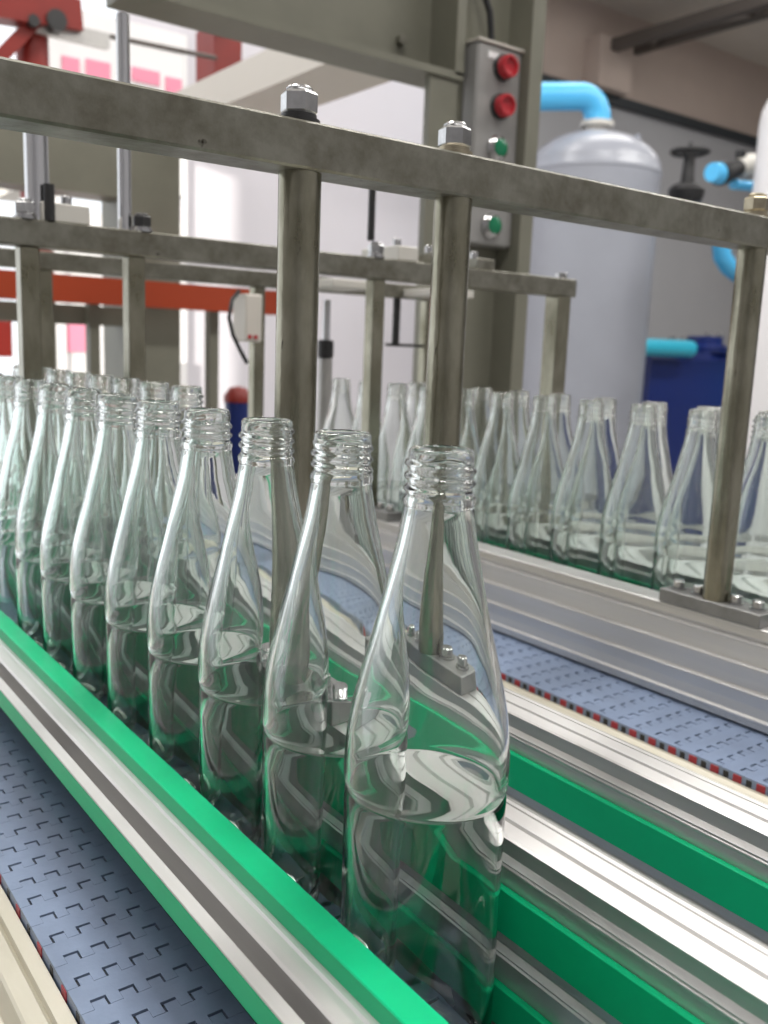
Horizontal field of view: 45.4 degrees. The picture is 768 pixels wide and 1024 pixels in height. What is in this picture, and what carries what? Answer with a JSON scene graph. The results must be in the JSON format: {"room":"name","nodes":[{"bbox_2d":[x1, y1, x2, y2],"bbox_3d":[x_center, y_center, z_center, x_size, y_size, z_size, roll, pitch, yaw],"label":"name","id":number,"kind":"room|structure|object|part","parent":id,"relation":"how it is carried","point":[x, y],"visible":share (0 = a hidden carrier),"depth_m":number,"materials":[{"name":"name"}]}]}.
{"room":"processing plant","nodes":[
{"label":"processing plant","id":0,"kind":"room"},
{"bbox_2d":[117,10,424,431],"bbox_3d":[-0.390,-2.159,5.933,2.680,4.550,0.100,-5,12,-36],"label":"window","id":1,"kind":"structure","parent":0,"point":[227,203],"depth_m":5.94,"materials":[{"name":"glass"}]},
{"bbox_2d":[538,0,767,345],"bbox_3d":[3.151,-2.780,10.201,8.450,4.550,0.200,-5,12,-36],"label":"wall","id":2,"kind":"structure","parent":0,"point":[695,79],"depth_m":9.95,"materials":[{"name":"paint"}]},
{"bbox_2d":[583,34,633,95],"bbox_3d":[2.171,-4.313,8.889,0.466,0.450,0.200,-5,12,-36],"label":"beam","id":3,"kind":"structure","parent":2,"relation":"attached to","point":[610,71],"depth_m":8.78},
{"bbox_2d":[542,73,757,147],"bbox_3d":[3.228,-4.186,9.919,8.450,0.080,0.280,-5,12,-36],"label":"trim","id":4,"kind":"structure","parent":2,"relation":"attached to","point":[613,100],"depth_m":9.62,"materials":[{"name":"grey"}]},
{"bbox_2d":[611,0,767,54],"bbox_3d":[5.097,-3.799,5.357,0.629,0.220,9.390,-5,12,-36],"label":"roof truss","id":5,"kind":"object","parent":2,"relation":"attached to","point":[737,13],"visible":0.87,"depth_m":8.23,"materials":[{"name":"grey metal"}]},
{"bbox_2d":[592,0,767,67],"bbox_3d":[3.298,-4.019,3.893,15.900,0.100,9.900,-5,12,-36],"label":"ceiling","id":6,"kind":"structure","parent":0,"point":[749,42],"depth_m":9.21,"materials":[{"name":"paint"}]},
{"bbox_3d":[2.289,0.329,5.805,15.900,0.100,12.700,-5,12,-36],"label":"floor","id":7,"kind":"structure","parent":0,"visible":0},
{"bbox_2d":[0,129,179,398],"bbox_3d":[-0.982,-0.156,2.516,0.827,1.755,0.180,-5,12,-36],"label":"frame","id":8,"kind":"structure","parent":7,"relation":"on","point":[79,170],"depth_m":2.50,"materials":[{"name":"beige paint"}]},
{"bbox_3d":[-0.999,-0.920,2.308,0.668,0.180,0.120,-5,12,-36],"label":"panel","id":9,"kind":"part","parent":8,"relation":"part of","materials":[{"name":"beige paint"}]},
{"bbox_2d":[49,10,186,384],"bbox_3d":[-1.481,-1.230,5.200,0.780,2.896,0.045,-5,12,-36],"label":"frame","id":10,"kind":"object","parent":7,"relation":"on","point":[155,68],"visible":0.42,"depth_m":5.05,"materials":[{"name":"white"}]},
{"bbox_3d":[-1.650,-2.349,4.833,0.092,0.085,0.008,-5,12,-36],"label":"pink panel","id":11,"kind":"part","parent":10,"relation":"part of","materials":[{"name":"pink"}]},
{"bbox_3d":[-1.708,-0.967,5.074,0.176,0.163,0.008,-5,12,-36],"label":"pink panel","id":12,"kind":"part","parent":10,"relation":"part of","materials":[{"name":"pink"}]},
{"bbox_3d":[-1.533,-2.332,4.925,0.133,0.165,0.008,-5,12,-36],"label":"pink panel","id":13,"kind":"part","parent":10,"relation":"part of","materials":[{"name":"pink"}]},
{"bbox_3d":[-1.317,-2.408,5.073,0.161,0.072,0.008,-5,12,-36],"label":"pink panel","id":14,"kind":"part","parent":10,"relation":"part of","materials":[{"name":"pink"}]},
{"bbox_3d":[-1.186,-2.402,5.173,0.096,0.082,0.008,-5,12,-36],"label":"pink panel","id":15,"kind":"part","parent":10,"relation":"part of","materials":[{"name":"pink"}]},
{"bbox_2d":[0,0,241,272],"bbox_3d":[-1.034,-0.954,3.938,0.422,2.826,1.851,6,11,18],"label":"machine","id":16,"kind":"object","parent":7,"relation":"on","point":[35,21],"visible":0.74,"depth_m":3.21,"materials":[{"name":"paint"}]},
{"bbox_2d":[0,321,12,356],"bbox_3d":[-1.786,-0.805,4.215,0.145,0.180,0.020,-5,12,-36],"label":"sign","id":17,"kind":"object","parent":16,"relation":"attached to","point":[6,349],"visible":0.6,"depth_m":4.24,"materials":[{"name":"paint"}]},
{"bbox_3d":[-1.114,-1.698,3.255,0.275,0.051,0.035,-5,12,-36],"label":"grey arm","id":18,"kind":"part","parent":16,"relation":"part of","materials":[{"name":"metal"}]},
{"bbox_2d":[110,34,216,59],"bbox_3d":[-0.948,-2.002,3.954,0.493,0.035,0.020,-5,12,-36],"label":"pipe","id":19,"kind":"object","parent":16,"relation":"attached to","point":[112,36],"visible":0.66,"depth_m":3.96,"materials":[{"name":"grey"}]},
{"bbox_2d":[1,708,256,1023],"bbox_3d":[-0.109,0.576,0.996,0.880,0.911,1.390,-5,12,-36],"label":"bed","id":20,"kind":"object","parent":7,"relation":"on","point":[1,708],"visible":0.02,"depth_m":0.51,"materials":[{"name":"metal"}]},
{"bbox_2d":[0,885,76,1023],"bbox_3d":[-0.405,0.160,0.686,0.080,0.015,1.390,-5,12,-36],"label":"frame","id":21,"kind":"object","parent":20,"relation":"on","point":[29,994],"visible":1,"depth_m":0.41,"materials":[{"name":"beige metal"}]},
{"bbox_2d":[0,708,255,1023],"bbox_3d":[-0.367,0.142,0.750,0.059,0.008,1.312,-5,12,-36],"label":"conveyor belt","id":22,"kind":"object","parent":20,"relation":"on","point":[114,955],"visible":1,"depth_m":0.45,"materials":[{"name":"blue plastic"}]},
{"bbox_2d":[0,610,448,1023],"bbox_3d":[-0.333,0.116,0.732,0.038,0.091,1.390,-5,12,-36],"label":"rail","id":23,"kind":"object","parent":20,"relation":"on","point":[284,957],"visible":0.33,"depth_m":0.38,"materials":[{"name":"metal"}]},
{"bbox_2d":[316,300,333,430],"bbox_3d":[-0.095,-0.143,1.443,0.025,0.371,0.025,-5,12,-36],"label":"air cylinder","id":24,"kind":"object","parent":20,"relation":"on","point":[325,347],"visible":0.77,"depth_m":1.42,"materials":[{"name":"metal"}]},
{"bbox_3d":[-0.089,-0.296,1.416,0.012,0.060,0.012,-5,12,-36],"label":"rod","id":25,"kind":"part","parent":24,"relation":"part of","materials":[{"name":"silver metal"}]},
{"bbox_2d":[235,474,767,733],"bbox_3d":[0.060,0.075,1.021,0.025,0.102,1.390,-5,12,-36],"label":"rail","id":26,"kind":"object","parent":20,"relation":"on","point":[716,665],"visible":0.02,"depth_m":0.80,"materials":[{"name":"metal"}]},
{"bbox_2d":[0,56,767,628],"bbox_3d":[0.079,-0.060,0.569,0.790,0.322,0.092,-5,12,-36],"label":"frame","id":27,"kind":"object","parent":26,"relation":"on","point":[304,152],"visible":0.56,"depth_m":0.48,"materials":[{"name":"metal"}]},
{"bbox_3d":[-0.047,-0.038,0.478,0.021,0.263,0.021,-5,12,-36],"label":"post","id":28,"kind":"part","parent":27,"relation":"part of","materials":[{"name":"metal"}]},
{"bbox_2d":[281,111,319,122],"bbox_3d":[-0.042,-0.192,0.450,0.021,0.005,0.021,1,10,-5],"label":"washer","id":29,"kind":"object","parent":27,"relation":"in","point":[286,116],"depth_m":0.44,"materials":[{"name":"silver metal"}]},
{"bbox_3d":[0.034,-0.046,0.537,0.021,0.263,0.021,-5,12,-36],"label":"post","id":30,"kind":"part","parent":27,"relation":"part of","materials":[{"name":"metal"}]},
{"bbox_2d":[439,145,472,154],"bbox_3d":[0.039,-0.200,0.509,0.021,0.005,0.021,1,10,-5],"label":"washer","id":31,"kind":"object","parent":27,"relation":"in","point":[443,149],"depth_m":0.50,"materials":[{"name":"metal"}]},
{"bbox_3d":[0.267,0.075,0.739,0.025,0.011,0.092,-5,12,-36],"label":"plate","id":32,"kind":"part","parent":27,"relation":"part of","materials":[{"name":"metal"}]},
{"bbox_3d":[0.272,-0.064,0.714,0.021,0.272,0.021,-5,12,-36],"label":"post","id":33,"kind":"part","parent":27,"relation":"part of","materials":[{"name":"metal"}]},
{"bbox_2d":[745,210,767,216],"bbox_3d":[0.278,-0.222,0.685,0.021,0.005,0.021,1,10,-5],"label":"washer","id":34,"kind":"object","parent":27,"relation":"in","point":[756,213],"depth_m":0.68,"materials":[{"name":"metal"}]},
{"bbox_2d":[492,796,767,1023],"bbox_3d":[-0.252,0.099,0.790,0.028,0.110,1.390,-5,12,-36],"label":"rail","id":35,"kind":"object","parent":20,"relation":"on","point":[584,936],"visible":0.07,"depth_m":0.33,"materials":[{"name":"metal"}]},
{"bbox_2d":[492,629,767,795],"bbox_3d":[0.002,0.105,1.037,0.096,0.008,1.312,-5,12,-36],"label":"conveyor belt","id":36,"kind":"object","parent":20,"relation":"on","point":[737,752],"visible":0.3,"depth_m":0.74,"materials":[{"name":"blue plastic"}]},
{"bbox_2d":[502,680,767,804],"bbox_3d":[-0.089,0.132,0.919,0.192,0.014,1.390,-5,12,-36],"label":"frame","id":37,"kind":"object","parent":20,"relation":"on","point":[693,767],"visible":0.02,"depth_m":0.69,"materials":[{"name":"beige metal"}]},
{"bbox_2d":[503,687,767,946],"bbox_3d":[-0.177,0.092,0.845,0.028,0.110,1.390,-5,12,-36],"label":"rail","id":38,"kind":"object","parent":20,"relation":"on","point":[701,839],"visible":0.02,"depth_m":0.43,"materials":[{"name":"metal"}]},
{"bbox_3d":[-0.302,0.139,0.783,0.064,0.009,1.347,-5,12,-36],"label":"conveyor belt","id":39,"kind":"object","parent":20,"relation":"on","visible":0},
{"bbox_2d":[0,375,22,472],"bbox_3d":[-0.319,0.007,0.789,0.062,0.246,0.062,0,10,-13],"label":"glass bottle","id":40,"kind":"object","parent":39,"relation":"on","point":[6,381],"visible":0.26,"depth_m":0.76,"materials":[{"name":"white"}]},
{"bbox_2d":[0,379,45,624],"bbox_3d":[-0.282,0.017,0.740,0.062,0.246,0.062,1,10,-6],"label":"glass bottle","id":41,"kind":"object","parent":39,"relation":"on","point":[24,415],"visible":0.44,"depth_m":0.71,"materials":[{"name":"white"}]},
{"bbox_2d":[14,383,71,648],"bbox_3d":[-0.245,0.028,0.691,0.062,0.246,0.062,2,10,1],"label":"glass bottle","id":42,"kind":"object","parent":39,"relation":"on","point":[48,433],"visible":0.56,"depth_m":0.66,"materials":[{"name":"white"}]},
{"bbox_2d":[40,387,101,674],"bbox_3d":[-0.207,0.038,0.642,0.062,0.246,0.062,4,10,8],"label":"glass bottle","id":43,"kind":"object","parent":39,"relation":"on","point":[72,470],"visible":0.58,"depth_m":0.61,"materials":[{"name":"white"}]},
{"bbox_2d":[69,393,136,707],"bbox_3d":[-0.170,0.048,0.593,0.062,0.246,0.062,5,10,16],"label":"glass bottle","id":44,"kind":"object","parent":39,"relation":"on","point":[101,507],"visible":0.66,"depth_m":0.56,"materials":[{"name":"white"}]},
{"bbox_2d":[104,399,181,744],"bbox_3d":[-0.133,0.058,0.544,0.062,0.246,0.062,7,11,23],"label":"glass bottle","id":45,"kind":"object","parent":39,"relation":"on","point":[140,530],"visible":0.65,"depth_m":0.52,"materials":[{"name":"white"}]},
{"bbox_2d":[146,407,235,791],"bbox_3d":[-0.096,0.068,0.494,0.062,0.246,0.062,8,12,30],"label":"glass bottle","id":46,"kind":"object","parent":39,"relation":"on","point":[193,537],"visible":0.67,"depth_m":0.47,"materials":[{"name":"white"}]},
{"bbox_2d":[198,417,302,848],"bbox_3d":[-0.059,0.078,0.445,0.062,0.246,0.062,10,13,38],"label":"glass bottle","id":47,"kind":"object","parent":39,"relation":"on","point":[264,525],"visible":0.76,"depth_m":0.42,"materials":[{"name":"white"}]},
{"bbox_2d":[261,429,386,921],"bbox_3d":[-0.021,0.088,0.396,0.062,0.246,0.062,-7,14,-43],"label":"glass bottle","id":48,"kind":"object","parent":39,"relation":"on","point":[330,604],"visible":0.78,"depth_m":0.37,"materials":[{"name":"white"}]},
{"bbox_2d":[340,445,509,1023],"bbox_3d":[0.016,0.099,0.347,0.062,0.246,0.062,-5,12,-36],"label":"glass bottle","id":49,"kind":"object","parent":39,"relation":"on","point":[427,750],"visible":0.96,"depth_m":0.32,"materials":[{"name":"clear glass"}]},
{"bbox_3d":[-0.226,0.131,0.839,0.058,0.009,1.347,-5,12,-36],"label":"conveyor belt","id":50,"kind":"object","parent":20,"relation":"on","visible":0},
{"bbox_2d":[12,365,18,375],"bbox_3d":[-0.417,-0.047,1.074,0.062,0.246,0.062,1,10,-8],"label":"glass bottle","id":51,"kind":"object","parent":50,"relation":"on","point":[15,367],"visible":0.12,"depth_m":1.04,"materials":[{"name":"white"}]},
{"bbox_2d":[42,367,51,382],"bbox_3d":[-0.380,-0.037,1.025,0.062,0.246,0.062,6,11,22],"label":"glass bottle","id":52,"kind":"object","parent":50,"relation":"on","point":[44,369],"visible":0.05,"depth_m":1.00,"materials":[{"name":"white"}]},
{"bbox_2d":[46,369,70,382],"bbox_3d":[-0.343,-0.027,0.976,0.062,0.246,0.062,-5,13,-37],"label":"glass bottle","id":53,"kind":"object","parent":50,"relation":"on","point":[53,375],"visible":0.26,"depth_m":0.94,"materials":[{"name":"clear"}]},
{"bbox_2d":[65,372,90,387],"bbox_3d":[-0.306,-0.017,0.927,0.062,0.246,0.062,1,10,-7],"label":"glass bottle","id":54,"kind":"object","parent":50,"relation":"on","point":[76,379],"visible":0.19,"depth_m":0.90,"materials":[{"name":"clear"}]},
{"bbox_2d":[87,375,113,392],"bbox_3d":[-0.269,-0.006,0.878,0.062,0.246,0.062,7,11,23],"label":"glass bottle","id":55,"kind":"object","parent":50,"relation":"on","point":[104,382],"visible":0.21,"depth_m":0.85,"materials":[{"name":"clear"}]},
{"bbox_2d":[111,378,139,401],"bbox_3d":[-0.231,0.004,0.829,0.062,0.246,0.062,-5,12,-36],"label":"glass bottle","id":56,"kind":"object","parent":50,"relation":"on","point":[119,385],"visible":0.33,"depth_m":0.80,"materials":[{"name":"clear"}]},
{"bbox_2d":[138,381,170,399],"bbox_3d":[-0.194,0.014,0.779,0.062,0.246,0.062,1,10,-6],"label":"glass bottle","id":57,"kind":"object","parent":50,"relation":"on","point":[156,390],"visible":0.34,"depth_m":0.75,"materials":[{"name":"clear"}]},
{"bbox_2d":[170,385,203,436],"bbox_3d":[-0.157,0.024,0.730,0.062,0.246,0.062,7,11,24],"label":"glass bottle","id":58,"kind":"object","parent":50,"relation":"on","point":[188,396],"visible":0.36,"depth_m":0.70,"materials":[{"name":"white"}]},
{"bbox_3d":[0.116,0.107,1.093,0.127,0.008,1.347,-5,12,-36],"label":"conveyor belt","id":59,"kind":"object","parent":20,"relation":"on","visible":0},
{"bbox_2d":[324,378,353,428],"bbox_3d":[-0.062,-0.059,1.261,0.062,0.246,0.062,5,10,17],"label":"glass bottle","id":60,"kind":"object","parent":59,"relation":"on","point":[340,413],"visible":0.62,"depth_m":1.23,"materials":[{"name":"white"}]},
{"bbox_2d":[351,381,380,429],"bbox_3d":[-0.025,-0.049,1.212,0.062,0.246,0.062,2,10,1],"label":"glass bottle","id":61,"kind":"object","parent":59,"relation":"on","point":[356,424],"visible":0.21,"depth_m":1.19,"materials":[{"name":"white"}]},
{"bbox_2d":[377,383,410,509],"bbox_3d":[0.012,-0.039,1.162,0.062,0.246,0.062,0,10,-14],"label":"glass bottle","id":62,"kind":"object","parent":59,"relation":"on","point":[395,429],"visible":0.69,"depth_m":1.13,"materials":[{"name":"clear"}]},
{"bbox_2d":[399,386,425,510],"bbox_3d":[0.049,-0.029,1.113,0.062,0.246,0.062,-4,12,-29],"label":"glass bottle","id":63,"kind":"object","parent":59,"relation":"on","point":[417,433],"visible":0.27,"depth_m":1.09,"materials":[{"name":"clear"}]},
{"bbox_2d":[407,382,425,430],"bbox_3d":[0.039,-0.048,1.220,0.062,0.246,0.062,-8,14,-44],"label":"glass bottle","id":64,"kind":"object","parent":59,"relation":"on","point":[413,387],"visible":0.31,"depth_m":1.19,"materials":[{"name":"clear"}]},
{"bbox_2d":[460,389,479,466],"bbox_3d":[0.087,-0.018,1.064,0.062,0.246,0.062,-8,14,-44],"label":"glass bottle","id":65,"kind":"object","parent":59,"relation":"on","point":[469,438],"visible":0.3,"depth_m":1.03,"materials":[{"name":"clear"}]},
{"bbox_2d":[473,387,491,447],"bbox_3d":[0.113,-0.028,1.122,0.062,0.246,0.062,-4,12,-32],"label":"glass bottle","id":66,"kind":"object","parent":59,"relation":"on","point":[483,395],"visible":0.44,"depth_m":1.09,"materials":[{"name":"clear"}]},
{"bbox_2d":[473,392,519,548],"bbox_3d":[0.124,-0.008,1.015,0.062,0.246,0.062,8,11,29],"label":"glass bottle","id":67,"kind":"object","parent":59,"relation":"on","point":[498,458],"visible":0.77,"depth_m":0.99,"materials":[{"name":"clear"}]},
{"bbox_2d":[509,390,529,455],"bbox_3d":[0.151,-0.017,1.073,0.062,0.246,0.062,6,11,19],"label":"glass bottle","id":68,"kind":"object","parent":59,"relation":"on","point":[521,402],"visible":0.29,"depth_m":1.04,"materials":[{"name":"clear"}]},
{"bbox_2d":[506,395,562,560],"bbox_3d":[0.161,0.002,0.966,0.062,0.246,0.062,5,10,13],"label":"glass bottle","id":69,"kind":"object","parent":59,"relation":"on","point":[539,470],"visible":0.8,"depth_m":0.94,"materials":[{"name":"clear"}]},
{"bbox_2d":[549,394,572,468],"bbox_3d":[0.188,-0.007,1.024,0.062,0.246,0.062,-1,11,-19],"label":"glass bottle","id":70,"kind":"object","parent":59,"relation":"on","point":[563,418],"visible":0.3,"depth_m":0.99,"materials":[{"name":"clear"}]},
{"bbox_2d":[549,399,611,573],"bbox_3d":[0.198,0.012,0.917,0.062,0.246,0.062,2,10,-2],"label":"glass bottle","id":71,"kind":"object","parent":59,"relation":"on","point":[585,481],"visible":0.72,"depth_m":0.89,"materials":[{"name":"clear"}]},
{"bbox_2d":[593,397,619,479],"bbox_3d":[0.225,0.003,0.975,0.062,0.246,0.062,9,12,32],"label":"glass bottle","id":72,"kind":"object","parent":59,"relation":"on","point":[610,428],"visible":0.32,"depth_m":0.94,"materials":[{"name":"clear"}]},
{"bbox_2d":[597,404,665,588],"bbox_3d":[0.236,0.022,0.867,0.062,0.246,0.062,-1,11,-17],"label":"glass bottle","id":73,"kind":"object","parent":59,"relation":"on","point":[636,494],"visible":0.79,"depth_m":0.84,"materials":[{"name":"clear"}]},
{"bbox_2d":[642,401,672,493],"bbox_3d":[0.262,0.013,0.925,0.062,0.246,0.062,1,10,-6],"label":"glass bottle","id":74,"kind":"object","parent":59,"relation":"on","point":[663,447],"visible":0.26,"depth_m":0.90,"materials":[{"name":"clear"}]},
{"bbox_2d":[650,409,718,590],"bbox_3d":[0.273,0.032,0.818,0.062,0.246,0.062,-4,12,-32],"label":"glass bottle","id":75,"kind":"object","parent":59,"relation":"on","point":[682,528],"visible":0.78,"depth_m":0.79,"materials":[{"name":"clear"}]},
{"bbox_2d":[697,406,720,443],"bbox_3d":[0.299,0.023,0.876,0.062,0.246,0.062,-7,14,-43],"label":"glass bottle","id":76,"kind":"object","parent":59,"relation":"on","point":[718,409],"visible":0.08,"depth_m":0.85,"materials":[{"name":"clear"}]},
{"bbox_2d":[731,414,767,607],"bbox_3d":[0.310,0.043,0.769,0.062,0.246,0.062,11,13,41],"label":"glass bottle","id":77,"kind":"object","parent":59,"relation":"on","point":[750,571],"visible":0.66,"depth_m":0.74,"materials":[{"name":"clear"}]},
{"bbox_2d":[758,411,767,414],"bbox_3d":[0.337,0.033,0.827,0.062,0.246,0.062,3,10,7],"label":"glass bottle","id":78,"kind":"object","parent":59,"relation":"on","point":[759,412],"visible":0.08,"depth_m":0.80,"materials":[{"name":"clear"}]},
{"bbox_2d":[0,269,275,407],"bbox_3d":[-0.795,0.053,2.520,1.100,1.356,0.095,-5,12,-36],"label":"rack","id":79,"kind":"object","parent":7,"relation":"on","point":[93,292],"visible":0.33,"depth_m":2.46,"materials":[{"name":"metal"}]},
{"bbox_2d":[224,386,247,473],"bbox_3d":[-0.478,0.131,2.970,0.088,1.070,0.088,-5,12,-36],"label":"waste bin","id":80,"kind":"object","parent":7,"relation":"on","point":[235,398],"visible":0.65,"depth_m":2.86,"materials":[{"name":"blue plastic"}]},
{"bbox_3d":[-0.459,-0.370,2.881,0.088,0.050,0.088,-5,12,-36],"label":"lid","id":81,"kind":"part","parent":80,"relation":"part of","materials":[{"name":"red paint"}]},
{"bbox_2d":[0,247,473,416],"bbox_3d":[-0.208,0.311,1.351,0.740,1.301,0.112,-5,12,-36],"label":"frame","id":82,"kind":"object","parent":7,"relation":"on","point":[257,281],"visible":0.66,"depth_m":1.26,"materials":[{"name":"metal"}]},
{"bbox_3d":[-0.422,-0.164,1.147,0.017,0.270,0.017,-5,12,-36],"label":"post","id":83,"kind":"part","parent":82,"relation":"part of","materials":[{"name":"metal"}]},
{"bbox_2d":[233,294,261,341],"bbox_3d":[-0.191,-0.271,1.283,0.026,0.065,0.042,-5,12,-36],"label":"sensor box","id":84,"kind":"object","parent":82,"relation":"attached to","point":[247,308],"visible":0.97,"depth_m":1.27,"materials":[{"name":"beige paint"}]},
{"bbox_2d":[227,289,248,363],"bbox_3d":[-0.205,-0.255,1.260,0.032,0.101,0.028,-5,12,-36],"label":"cable","id":85,"kind":"object","parent":84,"relation":"attached to","point":[238,291],"visible":1,"depth_m":1.25,"materials":[{"name":"black rubber"}]},
{"bbox_3d":[-0.184,-0.181,1.323,0.017,0.278,0.017,-5,12,-36],"label":"post","id":86,"kind":"part","parent":82,"relation":"part of","materials":[{"name":"metal"}]},
{"bbox_3d":[-0.068,-0.324,1.310,0.070,0.011,0.088,-5,12,-36],"label":"clamp plate","id":87,"kind":"part","parent":82,"relation":"part of","materials":[{"name":"metal"}]},
{"bbox_3d":[0.019,-0.301,1.452,0.012,0.072,0.012,-5,12,-36],"label":"guide rod","id":88,"kind":"part","parent":82,"relation":"part of","materials":[{"name":"black metal"}]},
{"bbox_3d":[0.035,-0.267,1.471,0.079,0.005,0.005,-5,12,-36],"label":"cross rod","id":89,"kind":"part","parent":82,"relation":"part of","materials":[{"name":"black metal"}]},
{"bbox_3d":[0.046,0.288,1.595,0.017,1.280,0.017,-5,12,-36],"label":"post","id":90,"kind":"part","parent":82,"relation":"part of","materials":[{"name":"metal"}]},
{"bbox_3d":[0.084,-0.338,1.423,0.070,0.011,0.088,-5,12,-36],"label":"clamp plate","id":91,"kind":"part","parent":82,"relation":"part of","materials":[{"name":"metal"}]},
{"bbox_2d":[0,0,546,391],"bbox_3d":[-1.012,-0.450,2.891,0.810,2.200,3.300,-5,12,-36],"label":"gantry","id":92,"kind":"object","parent":7,"relation":"on","point":[339,49],"visible":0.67,"depth_m":1.67,"materials":[{"name":"metal"}]},
{"bbox_3d":[0.149,-0.216,1.823,0.120,2.200,0.040,-5,12,-36],"label":"web plate","id":93,"kind":"part","parent":92,"relation":"part of","materials":[{"name":"beige paint"}]},
{"bbox_2d":[461,36,524,249],"bbox_3d":[0.202,-0.676,1.701,0.114,0.354,0.064,-5,12,-36],"label":"control box","id":94,"kind":"object","parent":92,"relation":"attached to","point":[491,81],"visible":0.76,"depth_m":1.67,"materials":[{"name":"beige paint"}]},
{"bbox_2d":[483,0,493,40],"bbox_3d":[0.178,-0.908,1.650,0.053,0.121,0.014,-2,11,-22],"label":"cable","id":95,"kind":"object","parent":94,"relation":"attached to","point":[490,17],"visible":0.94,"depth_m":1.66,"materials":[{"name":"black rubber"}]},
{"bbox_3d":[0.198,-0.824,1.657,0.026,0.011,0.002,-5,12,-36],"label":"name plate","id":96,"kind":"part","parent":94,"relation":"part of","materials":[{"name":"white"}]},
{"bbox_2d":[0,12,576,521],"bbox_3d":[-0.080,0.255,1.132,0.775,1.498,0.117,-5,12,-36],"label":"frame","id":97,"kind":"object","parent":7,"relation":"on","point":[38,222],"visible":0.56,"depth_m":0.91,"materials":[{"name":"metal"}]},
{"bbox_2d":[13,212,37,219],"bbox_3d":[-0.323,-0.266,0.827,0.021,0.005,0.021,6,11,21],"label":"washer","id":98,"kind":"object","parent":97,"relation":"in","point":[18,215],"depth_m":0.82,"materials":[{"name":"metal"}]},
{"bbox_3d":[-0.330,-0.114,0.858,0.017,0.258,0.017,-5,12,-36],"label":"post","id":99,"kind":"part","parent":97,"relation":"part of","materials":[{"name":"metal"}]},
{"bbox_3d":[-0.316,-0.323,0.833,0.021,0.115,0.021,-5,12,-36],"label":"guide rod","id":100,"kind":"part","parent":97,"relation":"part of","materials":[{"name":"silver metal"}]},
{"bbox_3d":[-0.304,-0.281,0.832,0.010,0.032,0.010,-5,12,-36],"label":"threaded rod","id":101,"kind":"part","parent":97,"relation":"part of","materials":[{"name":"black metal"}]},
{"bbox_3d":[-0.248,-0.369,0.874,0.013,0.195,0.013,-5,12,-36],"label":"guide rod","id":102,"kind":"part","parent":97,"relation":"part of","materials":[{"name":"silver metal"}]},
{"bbox_3d":[-0.249,-0.122,0.918,0.017,0.258,0.017,-5,12,-36],"label":"post","id":103,"kind":"part","parent":97,"relation":"part of","materials":[{"name":"metal"}]},
{"bbox_2d":[131,226,152,231],"bbox_3d":[-0.235,-0.274,0.893,0.021,0.005,0.021,1,10,-5],"label":"washer","id":104,"kind":"object","parent":97,"relation":"in","point":[135,228],"depth_m":0.88,"materials":[{"name":"metal"}]},
{"bbox_3d":[-0.013,-0.360,1.042,0.008,0.100,0.008,-5,12,-36],"label":"threaded rod","id":105,"kind":"part","parent":97,"relation":"part of","materials":[{"name":"black metal"}]},
{"bbox_3d":[-0.015,-0.139,1.091,0.017,0.267,0.017,-5,12,-36],"label":"post","id":106,"kind":"part","parent":97,"relation":"part of","materials":[{"name":"metal"}]},
{"bbox_2d":[367,253,384,257],"bbox_3d":[-0.010,-0.295,1.057,0.021,0.005,0.021,6,11,21],"label":"washer","id":107,"kind":"object","parent":97,"relation":"in","point":[370,255],"depth_m":1.05,"materials":[{"name":"metal"}]},
{"bbox_3d":[-0.018,-0.003,1.117,0.024,0.011,0.104,-5,12,-36],"label":"plate","id":108,"kind":"part","parent":97,"relation":"part of","materials":[{"name":"metal"}]},
{"bbox_3d":[0.213,0.336,1.362,0.025,1.280,0.025,-5,12,-36],"label":"post","id":109,"kind":"part","parent":97,"relation":"part of","materials":[{"name":"metal"}]},
{"bbox_2d":[522,118,661,455],"bbox_3d":[1.298,-1.156,6.042,0.848,2.665,0.848,-5,12,-36],"label":"tank","id":110,"kind":"object","parent":7,"relation":"on","point":[612,270],"visible":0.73,"depth_m":5.63,"materials":[{"name":"metal"}]},
{"bbox_2d":[540,82,610,119],"bbox_3d":[0.861,-2.552,5.663,1.180,0.265,0.166,-1,10,-15],"label":"pipe","id":111,"kind":"object","parent":110,"relation":"attached to","point":[586,98],"visible":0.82,"depth_m":5.68,"materials":[{"name":"blue"}]},
{"bbox_2d":[642,332,726,473],"bbox_3d":[2.207,-0.727,7.368,1.114,1.427,0.600,-5,12,-36],"label":"tank","id":112,"kind":"object","parent":7,"relation":"on","point":[685,384],"visible":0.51,"depth_m":7.05,"materials":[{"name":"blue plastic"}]},
{"bbox_2d":[646,338,696,356],"bbox_3d":[1.986,-1.186,6.623,0.734,0.127,0.124,-5,12,-36],"label":"pipe","id":113,"kind":"object","parent":112,"relation":"attached to","point":[655,347],"visible":0.56,"depth_m":6.63,"materials":[{"name":"teal"}]},
{"bbox_2d":[712,246,735,281],"bbox_3d":[2.760,-1.038,6.895,1.739,2.246,0.223,-5,12,-36],"label":"pipe","id":114,"kind":"object","parent":7,"relation":"on","point":[723,258],"visible":0.25,"depth_m":6.35,"materials":[{"name":"blue"}]},
{"bbox_2d":[668,142,710,202],"bbox_3d":[2.041,-2.276,6.160,0.262,0.387,0.262,-5,12,-36],"label":"valve","id":115,"kind":"object","parent":114,"relation":"attached to","point":[686,189],"visible":0.94,"depth_m":6.11,"materials":[{"name":"black metal"}]},
{"bbox_2d":[745,101,767,458],"bbox_3d":[2.304,-1.007,5.147,0.600,2.760,0.600,-5,12,-36],"label":"tank","id":116,"kind":"object","parent":7,"relation":"on","point":[759,402],"visible":0.21,"depth_m":4.99,"materials":[{"name":"white paint"}]},
{"bbox_2d":[704,150,755,190],"bbox_3d":[2.022,-1.987,5.315,0.401,0.223,0.132,-5,12,-36],"label":"pipe union","id":117,"kind":"object","parent":116,"relation":"attached to","point":[720,173],"visible":0.94,"depth_m":5.27,"materials":[{"name":"blue"}]}
]}

